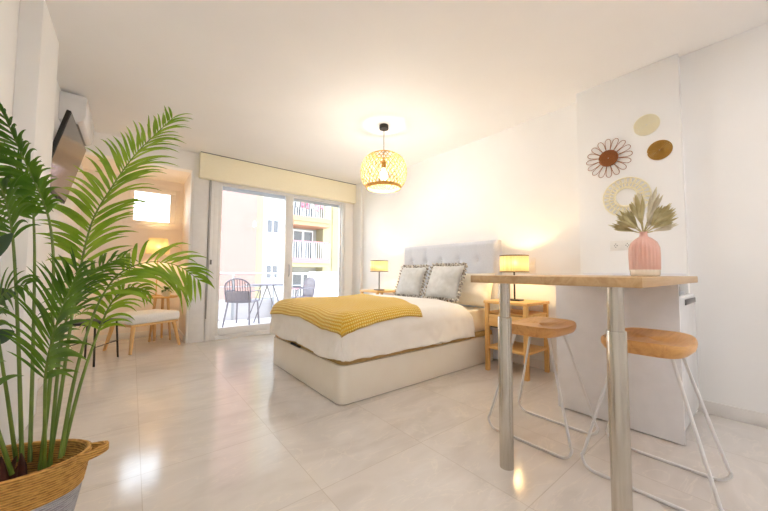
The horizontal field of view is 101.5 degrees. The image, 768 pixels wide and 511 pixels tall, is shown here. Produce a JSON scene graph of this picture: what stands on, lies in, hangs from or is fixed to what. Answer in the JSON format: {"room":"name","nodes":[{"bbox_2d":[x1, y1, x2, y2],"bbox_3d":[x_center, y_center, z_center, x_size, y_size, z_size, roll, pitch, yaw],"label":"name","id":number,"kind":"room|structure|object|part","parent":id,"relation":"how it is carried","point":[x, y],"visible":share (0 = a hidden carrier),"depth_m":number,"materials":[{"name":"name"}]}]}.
{"room":"studio apartment","nodes":[
{"label":"studio apartment","id":0,"kind":"room"},
{"bbox_2d":[0,0,58,444],"bbox_3d":[-2.375,-0.257,2.096,0.100,2.770,0.520,3,-4,-39],"label":"column","id":1,"kind":"structure","parent":0,"point":[33,110],"depth_m":1.95,"materials":[{"name":"white paint"}]},
{"bbox_2d":[0,0,82,377],"bbox_3d":[-1.777,-0.304,1.154,0.150,2.770,8.800,3,-4,-39],"label":"wall","id":2,"kind":"structure","parent":0,"point":[9,9],"depth_m":1.89,"materials":[{"name":"white paint"}]},
{"bbox_2d":[37,338,74,390],"bbox_3d":[-1.715,1.037,1.126,0.013,0.090,8.380,3,-4,-39],"label":"baseboard","id":3,"kind":"structure","parent":2,"relation":"attached to","point":[40,379],"depth_m":2.75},
{"bbox_2d":[50,110,85,203],"bbox_3d":[-2.932,-0.856,2.884,0.168,0.609,1.060,3,-4,-39],"label":"television","id":4,"kind":"object","parent":2,"relation":"attached to","point":[68,148],"visible":0.77,"depth_m":2.78,"materials":[{"name":"black plastic"}]},
{"bbox_2d":[58,91,93,145],"bbox_3d":[-3.253,-1.416,3.334,0.190,0.281,0.760,3,-4,-39],"label":"air conditioner","id":5,"kind":"object","parent":2,"relation":"attached to","point":[78,105],"visible":0.77,"depth_m":3.08,"materials":[{"name":"white plastic"}]},
{"bbox_2d":[74,154,190,336],"bbox_3d":[-3.617,-0.055,4.632,1.350,2.620,0.900,3,-4,-39],"label":"wall","id":6,"kind":"structure","parent":0,"point":[175,178],"depth_m":4.79,"materials":[{"name":"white paint"}]},
{"bbox_2d":[75,328,183,343],"bbox_3d":[-3.631,1.204,4.482,1.235,0.090,0.780,3,-4,-39],"label":"baseboard","id":7,"kind":"structure","parent":6,"relation":"attached to","point":[165,331],"depth_m":4.74,"materials":[{"name":"white wood"}]},
{"bbox_2d":[122,180,180,230],"bbox_3d":[-3.712,-0.785,5.034,0.730,0.740,0.070,3,-4,-39],"label":"window","id":8,"kind":"structure","parent":6,"relation":"in","point":[173,192],"depth_m":5.04,"materials":[{"name":"paint"}]},
{"bbox_3d":[-3.712,-0.785,5.034,0.610,0.600,0.070,3,-4,-39],"label":"frame","id":9,"kind":"part","parent":8,"relation":"part of","materials":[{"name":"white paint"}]},
{"bbox_2d":[85,132,352,343],"bbox_3d":[-2.122,-0.093,5.169,4.350,2.770,0.140,3,-4,-39],"label":"wall","id":10,"kind":"structure","parent":0,"point":[186,161],"depth_m":4.55,"materials":[{"name":"white paint"}]},
{"bbox_2d":[188,176,344,342],"bbox_3d":[-1.825,0.093,5.396,2.590,2.427,0.164,3,-4,-39],"label":"door","id":11,"kind":"structure","parent":10,"relation":"in","point":[195,324],"depth_m":4.76,"materials":[{"name":"white metal"}]},
{"bbox_3d":[-2.691,0.050,4.618,0.265,2.420,0.034,3,-4,-39],"label":"architrave","id":12,"kind":"part","parent":11,"relation":"part of","materials":[{"name":"beige wood"}]},
{"bbox_3d":[-2.095,0.072,5.157,1.210,2.320,0.040,3,-4,-39],"label":"sash","id":13,"kind":"part","parent":11,"relation":"part of","materials":[{"name":"clear glass"}]},
{"bbox_3d":[-1.307,0.113,5.853,1.130,2.320,0.040,3,-4,-39],"label":"sash","id":14,"kind":"part","parent":11,"relation":"part of","materials":[{"name":"clear glass"}]},
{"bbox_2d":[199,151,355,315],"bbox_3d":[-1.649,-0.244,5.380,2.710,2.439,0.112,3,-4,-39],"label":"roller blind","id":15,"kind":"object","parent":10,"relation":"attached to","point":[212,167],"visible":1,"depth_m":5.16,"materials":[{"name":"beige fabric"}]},
{"bbox_3d":[-2.606,-0.103,4.653,0.027,2.070,0.008,3,-4,-39],"label":"pull chain","id":16,"kind":"part","parent":15,"relation":"part of","materials":[{"name":"grey plastic"}]},
{"bbox_3d":[-1.642,-1.456,5.444,2.700,0.011,0.112,3,-4,-39],"label":"rail","id":17,"kind":"part","parent":15,"relation":"part of","materials":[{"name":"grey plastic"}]},
{"bbox_2d":[223,186,338,207],"bbox_3d":[-1.752,-1.052,5.606,2.200,0.117,0.015,3,-4,-39],"label":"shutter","id":18,"kind":"object","parent":10,"relation":"attached to","point":[230,189],"depth_m":5.43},
{"bbox_2d":[218,317,270,327],"bbox_3d":[-1.708,1.446,6.808,4.440,0.115,1.990,3,-4,-39],"label":"floor","id":19,"kind":"structure","parent":0,"point":[240,322],"depth_m":6.37,"materials":[{"name":"tile"}]},
{"bbox_2d":[221,278,260,327],"bbox_3d":[-2.718,0.884,6.024,0.558,0.919,0.563,0,-3,-1],"label":"patio chair","id":20,"kind":"object","parent":19,"relation":"on","point":[231,296],"visible":0.99,"depth_m":5.81,"materials":[{"name":"grey plastic"}]},
{"bbox_3d":[-2.939,1.103,5.797,0.032,0.457,0.128,-1,-3,27],"label":"leg","id":21,"kind":"part","parent":20,"relation":"part of","materials":[{"name":"grey plastic"}]},
{"bbox_3d":[-2.935,1.127,6.251,0.033,0.454,0.084,2,-4,-30],"label":"leg","id":22,"kind":"part","parent":20,"relation":"part of","materials":[{"name":"grey plastic"}]},
{"bbox_3d":[-2.714,0.642,5.809,0.502,0.458,0.107,0,-3,-1],"label":"frame","id":23,"kind":"part","parent":20,"relation":"part of","materials":[{"name":"grey plastic"}]},
{"bbox_3d":[-2.715,0.760,5.820,0.430,0.202,0.048,0,-3,-1],"label":"lumbar panel","id":24,"kind":"part","parent":20,"relation":"part of","materials":[{"name":"grey fabric"}]},
{"bbox_3d":[-2.719,0.888,6.054,0.462,0.042,0.442,0,-3,-1],"label":"seat","id":25,"kind":"part","parent":20,"relation":"part of","materials":[{"name":"grey plastic"}]},
{"bbox_3d":[-2.494,1.105,5.803,0.032,0.457,0.128,2,-3,-29],"label":"leg","id":26,"kind":"part","parent":20,"relation":"part of","materials":[{"name":"grey plastic"}]},
{"bbox_3d":[-2.510,1.129,6.257,0.033,0.454,0.084,-1,-3,28],"label":"leg","id":27,"kind":"part","parent":20,"relation":"part of","materials":[{"name":"grey plastic"}]},
{"bbox_2d":[218,298,282,320],"bbox_3d":[-2.946,1.236,6.997,2.650,0.500,0.120,3,-4,-39],"label":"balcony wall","id":28,"kind":"structure","parent":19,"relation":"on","point":[265,308],"depth_m":6.86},
{"bbox_2d":[219,272,309,319],"bbox_3d":[-2.888,0.882,6.945,2.650,1.012,0.044,3,-4,-39],"label":"balcony railing","id":29,"kind":"object","parent":19,"relation":"on","point":[232,273],"visible":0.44,"depth_m":6.98,"materials":[{"name":"grey metal"}]},
{"bbox_3d":[-3.220,0.885,6.679,0.040,0.975,0.040,3,-4,-39],"label":"post","id":30,"kind":"part","parent":29,"relation":"part of","materials":[{"name":"grey metal"}]},
{"bbox_3d":[-2.889,0.963,6.941,2.650,0.024,0.024,3,-4,-39],"label":"rail","id":31,"kind":"part","parent":29,"relation":"part of","materials":[{"name":"grey metal"}]},
{"bbox_3d":[-2.887,0.684,6.956,2.650,0.024,0.024,3,-4,-39],"label":"rail","id":32,"kind":"part","parent":29,"relation":"part of","materials":[{"name":"grey metal"}]},
{"bbox_3d":[-2.885,0.399,6.971,2.650,0.044,0.044,3,-4,-39],"label":"rail","id":33,"kind":"part","parent":29,"relation":"part of","materials":[{"name":"grey metal"}]},
{"bbox_3d":[-2.557,0.917,7.210,0.040,0.975,0.040,3,-4,-39],"label":"post","id":34,"kind":"part","parent":29,"relation":"part of","materials":[{"name":"grey metal"}]},
{"bbox_2d":[246,283,282,322],"bbox_3d":[-2.533,0.998,6.712,0.760,0.769,0.560,3,-4,-39],"label":"patio table","id":35,"kind":"object","parent":19,"relation":"on","point":[273,284],"visible":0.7,"depth_m":6.57,"materials":[{"name":"grey plastic"}]},
{"bbox_3d":[-2.797,1.007,6.769,0.283,0.753,0.024,2,-4,-34],"label":"leg","id":36,"kind":"part","parent":35,"relation":"part of","materials":[{"name":"grey plastic"}]},
{"bbox_3d":[-2.534,0.991,6.441,0.283,0.753,0.024,3,-4,-43],"label":"leg","id":37,"kind":"part","parent":35,"relation":"part of","materials":[{"name":"grey plastic"}]},
{"bbox_2d":[292,277,315,297],"bbox_3d":[-1.892,0.944,7.066,0.563,0.919,0.558,3,-4,-44],"label":"patio chair","id":38,"kind":"object","parent":19,"relation":"on","point":[308,288],"visible":0.7,"depth_m":7.21,"materials":[{"name":"grey plastic"}]},
{"bbox_3d":[-1.739,0.839,7.218,0.048,0.202,0.430,3,-4,-44],"label":"lumbar panel","id":39,"kind":"part","parent":38,"relation":"part of","materials":[{"name":"grey plastic"}]},
{"bbox_3d":[-1.726,0.724,7.236,0.107,0.458,0.502,3,-4,-44],"label":"frame","id":40,"kind":"part","parent":38,"relation":"part of","materials":[{"name":"grey plastic"}]},
{"bbox_2d":[309,272,337,296],"bbox_3d":[-1.269,0.999,8.294,1.530,1.130,0.120,3,-4,-39],"label":"balcony wall","id":41,"kind":"structure","parent":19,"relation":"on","point":[326,282],"depth_m":8.05,"materials":[{"name":"white paint"}]},
{"bbox_2d":[352,183,362,294],"bbox_3d":[-0.525,-0.030,6.181,0.050,2.770,0.280,3,-4,-39],"label":"column","id":42,"kind":"structure","parent":0,"point":[358,206],"depth_m":6.14,"materials":[{"name":"white paint"}]},
{"bbox_2d":[16,334,767,510],"bbox_3d":[-0.058,1.219,2.398,4.500,0.120,8.700,3,-4,-39],"label":"floor","id":43,"kind":"structure","parent":0,"point":[212,425],"depth_m":1.87,"materials":[{"name":"tile"}]},
{"bbox_2d":[0,439,108,510],"bbox_3d":[-1.244,0.719,1.019,0.532,0.133,0.317,3,-4,-39],"label":"basket","id":44,"kind":"object","parent":43,"relation":"on","point":[33,477],"depth_m":1.03,"materials":[{"name":"brown wicker"}]},
{"bbox_2d":[55,318,118,368],"bbox_3d":[-3.310,0.970,3.532,0.359,0.463,0.420,1,-3,-11],"label":"stool","id":45,"kind":"object","parent":43,"relation":"on","point":[95,320],"visible":0.38,"depth_m":3.57,"materials":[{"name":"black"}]},
{"bbox_3d":[-3.503,0.989,3.688,0.048,0.437,0.020,-2,-4,34],"label":"leg","id":46,"kind":"part","parent":45,"relation":"part of","materials":[{"name":"black metal"}]},
{"bbox_3d":[-3.309,0.752,3.543,0.340,0.027,0.400,1,-3,-11],"label":"seat","id":47,"kind":"part","parent":45,"relation":"part of","materials":[{"name":"black plastic"}]},
{"bbox_3d":[-3.117,0.975,3.375,0.048,0.437,0.020,-2,-4,34],"label":"leg","id":48,"kind":"part","parent":45,"relation":"part of","materials":[{"name":"black metal"}]},
{"bbox_3d":[-3.188,0.994,3.748,0.020,0.437,0.048,-2,-4,34],"label":"leg","id":49,"kind":"part","parent":45,"relation":"part of","materials":[{"name":"black metal"}]},
{"bbox_2d":[0,103,214,510],"bbox_3d":[-1.277,0.126,1.250,0.827,1.922,0.802,0,-3,-2],"label":"potted palm","id":50,"kind":"object","parent":43,"relation":"on","point":[43,475],"visible":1,"depth_m":1.16,"materials":[{"name":"green plant"}]},
{"bbox_2d":[103,309,179,354],"bbox_3d":[-3.237,1.002,4.231,0.573,0.479,0.644,-1,-3,22],"label":"footstool","id":51,"kind":"object","parent":43,"relation":"on","point":[152,317],"visible":0.88,"depth_m":4.08,"materials":[{"name":"white fabric"}]},
{"bbox_3d":[-3.562,1.054,4.067,0.123,0.355,0.051,1,-3,-17],"label":"leg","id":52,"kind":"part","parent":51,"relation":"part of","materials":[{"name":"brown wood"}]},
{"bbox_3d":[-3.122,1.047,3.885,0.051,0.355,0.123,2,-3,-28],"label":"leg","id":53,"kind":"part","parent":51,"relation":"part of","materials":[{"name":"brown wood"}]},
{"bbox_3d":[-3.237,0.898,4.237,0.500,0.029,0.580,-1,-3,22],"label":"seat frame","id":54,"kind":"part","parent":51,"relation":"part of","materials":[{"name":"brown wood"}]},
{"bbox_2d":[107,309,179,324],"bbox_3d":[-3.236,0.823,4.241,0.540,0.120,0.620,-1,-3,22],"label":"cushion","id":55,"kind":"object","parent":51,"relation":"on","point":[151,316],"depth_m":4.11,"materials":[{"name":"white fabric"}]},
{"bbox_3d":[-3.354,1.082,4.570,0.051,0.355,0.123,2,-3,-28],"label":"leg","id":56,"kind":"part","parent":51,"relation":"part of","materials":[{"name":"brown wood"}]},
{"bbox_3d":[-2.913,1.075,4.389,0.123,0.355,0.051,1,-3,-17],"label":"leg","id":57,"kind":"part","parent":51,"relation":"part of","materials":[{"name":"brown wood"}]},
{"bbox_2d":[147,295,177,341],"bbox_3d":[-3.349,0.937,4.710,0.410,0.653,0.410,3,-4,-39],"label":"side table","id":58,"kind":"object","parent":43,"relation":"on","point":[161,297],"visible":0.71,"depth_m":4.69,"materials":[{"name":"brown wood"}]},
{"bbox_3d":[-3.401,0.943,4.604,0.040,0.629,0.093,-1,-4,31],"label":"leg","id":59,"kind":"part","parent":58,"relation":"part of","materials":[{"name":"brown wood"}]},
{"bbox_2d":[145,238,169,295],"bbox_3d":[-3.462,0.178,4.784,0.303,0.870,0.303,3,-4,-39],"label":"lamp","id":60,"kind":"object","parent":58,"relation":"on","point":[154,244],"visible":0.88,"depth_m":4.70,"materials":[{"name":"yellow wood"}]},
{"bbox_3d":[-3.462,0.282,4.779,0.120,0.660,0.120,3,-4,-39],"label":"stem","id":61,"kind":"part","parent":60,"relation":"part of","materials":[{"name":"brown wood"}]},
{"bbox_3d":[-3.460,-0.142,4.801,0.303,0.230,0.303,3,-4,-39],"label":"lamp shade","id":62,"kind":"part","parent":60,"relation":"part of","materials":[{"name":"fabric"}]},
{"bbox_3d":[-3.403,0.954,4.812,0.039,0.629,0.092,2,-3,-24],"label":"leg","id":63,"kind":"part","parent":58,"relation":"part of","materials":[{"name":"brown wood"}]},
{"bbox_2d":[161,286,170,295],"bbox_3d":[-3.259,0.528,4.729,0.229,0.167,0.291,3,-4,-39],"label":"potted plant","id":64,"kind":"object","parent":58,"relation":"on","point":[166,292],"visible":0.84,"depth_m":4.68,"materials":[{"name":"green plant"}]},
{"bbox_3d":[-3.270,0.561,4.714,0.124,0.100,0.124,3,-4,-39],"label":"pot","id":65,"kind":"part","parent":64,"relation":"part of","materials":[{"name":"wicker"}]},
{"bbox_3d":[-3.232,0.950,4.706,0.092,0.629,0.039,0,-3,6],"label":"leg","id":66,"kind":"part","parent":58,"relation":"part of","materials":[{"name":"brown wood"}]},
{"bbox_2d":[360,289,394,294],"bbox_3d":[-0.071,0.937,5.150,0.480,0.735,0.480,3,-4,-39],"label":"nightstand","id":67,"kind":"object","parent":43,"relation":"on","point":[368,290],"visible":0.19,"depth_m":5.03,"materials":[{"name":"brown wood"}]},
{"bbox_2d":[370,260,387,290],"bbox_3d":[-0.077,0.324,5.098,0.297,0.483,0.297,3,-4,-39],"label":"table lamp","id":68,"kind":"object","parent":67,"relation":"on","point":[379,266],"visible":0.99,"depth_m":4.99,"materials":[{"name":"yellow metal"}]},
{"bbox_3d":[-0.076,0.174,5.106,0.287,0.173,0.287,3,-4,-39],"label":"lamp shade","id":69,"kind":"part","parent":68,"relation":"part of","materials":[{"name":"fabric"}]},
{"bbox_2d":[273,330,492,404],"bbox_3d":[-0.005,1.045,3.628,2.101,0.346,1.515,3,-4,-39],"label":"bed base","id":70,"kind":"object","parent":43,"relation":"on","point":[342,383],"visible":0.62,"depth_m":2.82,"materials":[{"name":"white fabric"}]},
{"bbox_2d":[404,240,501,358],"bbox_3d":[0.858,0.544,4.363,0.115,1.405,1.640,3,-4,-39],"label":"headboard","id":71,"kind":"object","parent":70,"relation":"attached to","point":[480,257],"visible":0.26,"depth_m":4.01,"materials":[{"name":"grey fabric"}]},
{"bbox_2d":[463,306,484,331],"bbox_3d":[0.027,0.749,3.665,2.022,0.246,1.430,3,-4,-39],"label":"mattress","id":72,"kind":"object","parent":70,"relation":"on","point":[478,314],"visible":0.02,"depth_m":3.62,"materials":[{"name":"beige fabric"}]},
{"bbox_2d":[270,294,474,361],"bbox_3d":[-0.185,0.674,3.503,1.730,0.412,1.648,3,-4,-39],"label":"duvet","id":73,"kind":"object","parent":72,"relation":"on","point":[442,321],"visible":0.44,"depth_m":2.85,"materials":[{"name":"white fabric"}]},
{"bbox_2d":[270,293,422,337],"bbox_3d":[-0.409,0.622,3.340,1.141,0.360,1.643,3,-4,-39],"label":"throw blanket","id":74,"kind":"object","parent":73,"relation":"on","point":[341,315],"visible":0.98,"depth_m":2.83,"materials":[{"name":"yellow fabric"}]},
{"bbox_2d":[422,262,467,302],"bbox_3d":[0.740,0.320,3.854,0.253,0.482,0.551,3,-4,-43],"label":"cushion","id":75,"kind":"object","parent":73,"relation":"on","point":[444,282],"visible":0.95,"depth_m":3.76,"materials":[{"name":"grey fabric"}]},
{"bbox_2d":[394,264,429,297],"bbox_3d":[0.381,0.362,4.446,0.230,0.479,0.566,3,-4,-36],"label":"cushion","id":76,"kind":"object","parent":72,"relation":"on","point":[411,278],"visible":0.96,"depth_m":4.35,"materials":[{"name":"grey fabric"}]},
{"bbox_2d":[448,273,494,306],"bbox_3d":[1.025,0.410,3.837,0.251,0.396,0.687,2,-4,-34],"label":"pillow","id":77,"kind":"object","parent":72,"relation":"on","point":[473,293],"visible":0.53,"depth_m":3.66,"materials":[{"name":"beige fabric"}]},
{"bbox_2d":[483,298,549,380],"bbox_3d":[1.404,0.847,3.317,0.480,0.735,0.480,3,-4,-39],"label":"nightstand","id":78,"kind":"object","parent":43,"relation":"on","point":[491,317],"visible":0.53,"depth_m":3.26,"materials":[{"name":"brown wood"}]},
{"bbox_3d":[1.106,0.862,3.348,0.040,0.706,0.040,3,-4,-39],"label":"leg","id":79,"kind":"part","parent":78,"relation":"part of","materials":[{"name":"brown wood"}]},
{"bbox_3d":[1.236,0.675,3.190,0.020,0.124,0.376,3,-4,-39],"label":"drawer","id":80,"kind":"part","parent":78,"relation":"part of","materials":[{"name":"brown wood"}]},
{"bbox_2d":[500,255,528,300],"bbox_3d":[1.393,0.239,3.350,0.297,0.483,0.297,3,-4,-39],"label":"table lamp","id":81,"kind":"object","parent":78,"relation":"on","point":[508,263],"visible":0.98,"depth_m":3.24,"materials":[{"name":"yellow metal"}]},
{"bbox_3d":[1.394,0.089,3.358,0.287,0.173,0.287,3,-4,-39],"label":"lamp shade","id":82,"kind":"part","parent":81,"relation":"part of","materials":[{"name":"fabric"}]},
{"bbox_2d":[489,341,546,355],"bbox_3d":[1.403,0.971,3.310,0.444,0.024,0.444,3,-4,-39],"label":"shelf","id":83,"kind":"object","parent":78,"relation":"attached to","point":[518,347],"depth_m":3.25,"materials":[{"name":"brown wood"}]},
{"bbox_2d":[490,309,546,316],"bbox_3d":[1.421,0.609,3.342,0.420,0.018,0.456,3,-4,-39],"label":"shelf","id":84,"kind":"object","parent":78,"relation":"attached to","point":[513,312],"depth_m":3.27,"materials":[{"name":"brown wood"}]},
{"bbox_3d":[1.371,0.846,3.018,0.040,0.706,0.040,3,-4,-39],"label":"leg","id":85,"kind":"part","parent":78,"relation":"part of","materials":[{"name":"brown wood"}]},
{"bbox_3d":[1.702,0.862,3.283,0.040,0.706,0.040,3,-4,-39],"label":"leg","id":86,"kind":"part","parent":78,"relation":"part of","materials":[{"name":"brown wood"}]},
{"bbox_2d":[488,317,598,458],"bbox_3d":[1.020,0.789,2.048,0.508,0.712,0.526,3,-4,-39],"label":"bar stool","id":87,"kind":"object","parent":43,"relation":"on","point":[538,327],"visible":0.88,"depth_m":1.97,"materials":[{"name":"brown wood"}]},
{"bbox_3d":[0.898,0.811,1.949,0.116,0.654,0.526,3,-4,-39],"label":"leg frame","id":88,"kind":"part","parent":87,"relation":"part of","materials":[{"name":"white metal"}]},
{"bbox_3d":[1.022,0.466,2.065,0.508,0.066,0.356,3,-4,-39],"label":"seat","id":89,"kind":"part","parent":87,"relation":"part of","materials":[{"name":"brown wood"}]},
{"bbox_3d":[1.141,0.823,2.144,0.116,0.654,0.526,3,-4,-39],"label":"leg frame","id":90,"kind":"part","parent":87,"relation":"part of","materials":[{"name":"white metal"}]},
{"bbox_2d":[471,275,697,510],"bbox_3d":[1.145,0.620,1.706,1.235,1.016,0.700,3,-4,-39],"label":"bar table","id":91,"kind":"object","parent":43,"relation":"on","point":[616,335],"visible":1,"depth_m":1.29,"materials":[{"name":"brown wood"}]},
{"bbox_3d":[0.656,0.729,1.689,0.072,0.790,0.072,3,-4,-39],"label":"leg","id":92,"kind":"part","parent":91,"relation":"part of","materials":[{"name":"metal"}]},
{"bbox_3d":[0.973,0.710,1.295,0.072,0.790,0.072,3,-4,-39],"label":"leg","id":93,"kind":"part","parent":91,"relation":"part of","materials":[{"name":"metal"}]},
{"bbox_2d":[628,232,660,275],"bbox_3d":[1.435,-0.008,1.729,0.140,0.244,0.140,3,-4,-39],"label":"vase","id":94,"kind":"object","parent":91,"relation":"on","point":[644,253],"visible":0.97,"depth_m":1.68,"materials":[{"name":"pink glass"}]},
{"bbox_2d":[609,187,678,232],"bbox_3d":[1.448,-0.242,1.743,0.320,0.270,0.125,-1,-3,20],"label":"bouquet","id":95,"kind":"object","parent":94,"relation":"in","point":[657,217],"visible":1,"depth_m":1.72,"materials":[{"name":"beige plant"}]},
{"bbox_2d":[556,273,686,445],"bbox_3d":[1.831,0.650,2.400,0.694,1.036,0.748,3,-4,-39],"label":"cabinet","id":96,"kind":"object","parent":43,"relation":"on","point":[656,400],"depth_m":2.08,"materials":[{"name":"white laminate"}]},
{"bbox_2d":[580,327,732,510],"bbox_3d":[1.371,0.768,1.612,0.508,0.712,0.526,3,-4,-39],"label":"bar stool","id":97,"kind":"object","parent":43,"relation":"on","point":[672,345],"visible":0.77,"depth_m":1.53,"materials":[{"name":"brown wood"}]},
{"bbox_3d":[1.373,0.445,1.629,0.508,0.066,0.356,3,-4,-39],"label":"seat","id":98,"kind":"part","parent":97,"relation":"part of","materials":[{"name":"brown wood"}]},
{"bbox_3d":[1.492,0.801,1.708,0.116,0.654,0.526,3,-4,-39],"label":"leg frame","id":99,"kind":"part","parent":97,"relation":"part of","materials":[{"name":"white metal"}]},
{"bbox_2d":[679,287,698,430],"bbox_3d":[1.873,0.690,2.326,0.580,0.950,0.592,3,-4,-39],"label":"fridge","id":100,"kind":"object","parent":43,"relation":"on","point":[687,301],"visible":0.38,"depth_m":2.09,"materials":[{"name":"white metal"}]},
{"bbox_3d":[2.116,0.314,2.165,0.390,0.037,0.008,3,-4,-39],"label":"handle","id":101,"kind":"part","parent":100,"relation":"part of","materials":[{"name":"grey plastic"}]},
{"bbox_2d":[45,0,767,184],"bbox_3d":[0.259,-1.700,2.179,4.500,0.150,7.740,3,-4,-39],"label":"ceiling","id":102,"kind":"structure","parent":0,"point":[302,86],"depth_m":2.60,"materials":[{"name":"white paint"}]},
{"bbox_2d":[360,123,406,192],"bbox_3d":[-0.002,-1.164,3.703,0.548,0.762,0.548,3,-4,-39],"label":"pendant lamp","id":103,"kind":"object","parent":102,"relation":"hanging from","point":[383,127],"visible":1,"depth_m":3.61,"materials":[{"name":"beige wicker"}]},
{"bbox_3d":[-0.003,-0.995,3.694,0.548,0.406,0.548,3,-4,-39],"label":"lamp shade","id":104,"kind":"part","parent":103,"relation":"part of","materials":[{"name":"beige wicker"}]},
{"bbox_3d":[-0.003,-0.960,3.692,0.068,0.132,0.068,3,-4,-39],"label":"bulb","id":105,"kind":"part","parent":103,"relation":"part of","materials":[{"name":"white glass"}]},
{"bbox_2d":[362,103,580,363],"bbox_3d":[0.822,-0.098,4.763,0.270,2.770,4.180,3,-4,-39],"label":"wall","id":106,"kind":"structure","parent":0,"point":[517,186],"depth_m":3.83,"materials":[{"name":"white paint"}]},
{"bbox_2d":[529,257,535,272],"bbox_3d":[1.649,0.105,3.492,0.012,0.170,0.084,3,-4,-39],"label":"light switch","id":107,"kind":"object","parent":106,"relation":"attached to","point":[532,260],"visible":0.91,"depth_m":3.48,"materials":[{"name":"white plastic"}]},
{"bbox_2d":[512,354,557,372],"bbox_3d":[0.777,1.230,4.512,0.014,0.090,3.855,3,-4,-39],"label":"baseboard","id":108,"kind":"structure","parent":106,"relation":"attached to","point":[518,359],"depth_m":3.43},
{"bbox_2d":[576,54,689,293],"bbox_3d":[2.261,-0.193,2.830,0.450,2.770,0.730,3,-4,-39],"label":"column","id":109,"kind":"structure","parent":0,"point":[610,110],"depth_m":2.70,"materials":[{"name":"white paint"}]},
{"bbox_2d":[586,138,632,177],"bbox_3d":[2.008,-0.871,2.808,0.012,0.352,0.353,3,-4,-39],"label":"flower","id":110,"kind":"object","parent":109,"relation":"attached to","point":[607,158],"visible":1,"depth_m":2.80,"materials":[{"name":"brown wicker"}]},
{"bbox_2d":[610,240,633,250],"bbox_3d":[2.055,-0.087,2.711,0.013,0.086,0.170,3,-4,-39],"label":"wall socket","id":111,"kind":"object","parent":109,"relation":"attached to","point":[624,244],"visible":0.9,"depth_m":2.72,"materials":[{"name":"white plastic"}]},
{"bbox_2d":[603,177,651,215],"bbox_3d":[2.082,-0.504,2.698,0.012,0.344,0.344,3,-4,-39],"label":"ring","id":112,"kind":"object","parent":109,"relation":"attached to","point":[635,189],"visible":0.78,"depth_m":2.72,"materials":[{"name":"wicker"}]},
{"bbox_2d":[633,114,659,135],"bbox_3d":[2.183,-1.087,2.608,0.009,0.174,0.174,3,-4,-39],"label":"disc","id":113,"kind":"object","parent":109,"relation":"attached to","point":[640,126],"visible":1,"depth_m":2.60,"materials":[{"name":"wicker"}]},
{"bbox_2d":[647,140,672,159],"bbox_3d":[2.230,-0.854,2.537,0.008,0.159,0.159,3,-4,-39],"label":"disc","id":114,"kind":"object","parent":109,"relation":"attached to","point":[660,154],"visible":1,"depth_m":2.53,"materials":[{"name":"wicker"}]},
{"bbox_2d":[679,23,767,413],"bbox_3d":[3.399,-0.258,1.472,0.380,2.770,2.815,3,-4,-39],"label":"wall","id":115,"kind":"structure","parent":0,"point":[724,83],"depth_m":2.28,"materials":[{"name":"white paint"}]},
{"bbox_2d":[696,399,767,427],"bbox_3d":[3.149,1.074,1.335,0.080,0.092,2.615,3,-4,-39],"label":"baseboard","id":116,"kind":"structure","parent":115,"relation":"attached to","point":[718,409],"depth_m":2.21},
{"label":"outside","id":117,"kind":"structure","parent":0,"visible":0},
{"bbox_3d":[-6.360,8.144,18.634,30.000,0.300,22.400,3,-4,-39],"label":"street","id":118,"kind":"object","parent":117,"visible":0},
{"bbox_2d":[219,190,263,299],"bbox_3d":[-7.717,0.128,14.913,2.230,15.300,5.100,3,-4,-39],"label":"apartment building","id":119,"kind":"structure","parent":118,"relation":"on","point":[242,214],"depth_m":13.20,"materials":[{"name":"beige paint"}]},
{"bbox_2d":[261,197,338,297],"bbox_3d":[-3.892,0.045,17.667,7.169,15.800,5.610,3,-4,-39],"label":"apartment building","id":120,"kind":"structure","parent":118,"relation":"on","point":[315,227],"depth_m":14.61,"materials":[{"name":"white concrete"}]},
{"bbox_3d":[-4.997,0.723,13.958,0.480,0.560,0.010,3,-4,-39],"label":"pane","id":121,"kind":"part","parent":120,"relation":"part of","materials":[{"name":"white glass"}]},
{"bbox_3d":[-4.986,-1.304,14.066,0.480,0.560,0.010,3,-4,-39],"label":"pane","id":122,"kind":"part","parent":120,"relation":"part of","materials":[{"name":"glass"}]},
{"bbox_3d":[-4.084,1.599,15.549,1.100,1.430,0.050,3,-4,-39],"label":"balcony door","id":123,"kind":"part","parent":120,"relation":"part of","materials":[{"name":"white glass"}]},
{"bbox_3d":[-4.064,1.618,15.523,0.960,1.330,0.015,3,-4,-39],"label":"pane","id":124,"kind":"part","parent":120,"relation":"part of","materials":[{"name":"grey glass"}]},
{"bbox_3d":[-4.052,-0.529,15.637,0.960,1.330,0.015,3,-4,-39],"label":"pane","id":125,"kind":"part","parent":120,"relation":"part of","materials":[{"name":"glass"}]},
{"bbox_3d":[-4.041,-2.456,15.739,0.960,1.330,0.015,3,-4,-39],"label":"pane","id":126,"kind":"part","parent":120,"relation":"part of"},
{"bbox_3d":[-4.072,-0.548,15.663,1.100,1.430,0.050,3,-4,-39],"label":"balcony door","id":127,"kind":"part","parent":120,"relation":"part of","materials":[{"name":"white glass"}]},
{"bbox_3d":[-3.673,-2.153,15.103,1.876,0.760,1.036,3,-4,-39],"label":"railing","id":128,"kind":"part","parent":120,"relation":"part of","materials":[{"name":"grey metal"}]},
{"bbox_3d":[-3.743,-0.611,15.097,1.900,0.060,1.250,3,-4,-39],"label":"handrail","id":129,"kind":"part","parent":120,"relation":"part of","materials":[{"name":"white metal"}]},
{"bbox_3d":[-3.684,-0.225,15.000,1.876,0.760,1.036,3,-4,-39],"label":"railing","id":130,"kind":"part","parent":120,"relation":"part of","materials":[{"name":"grey metal"}]}
]}

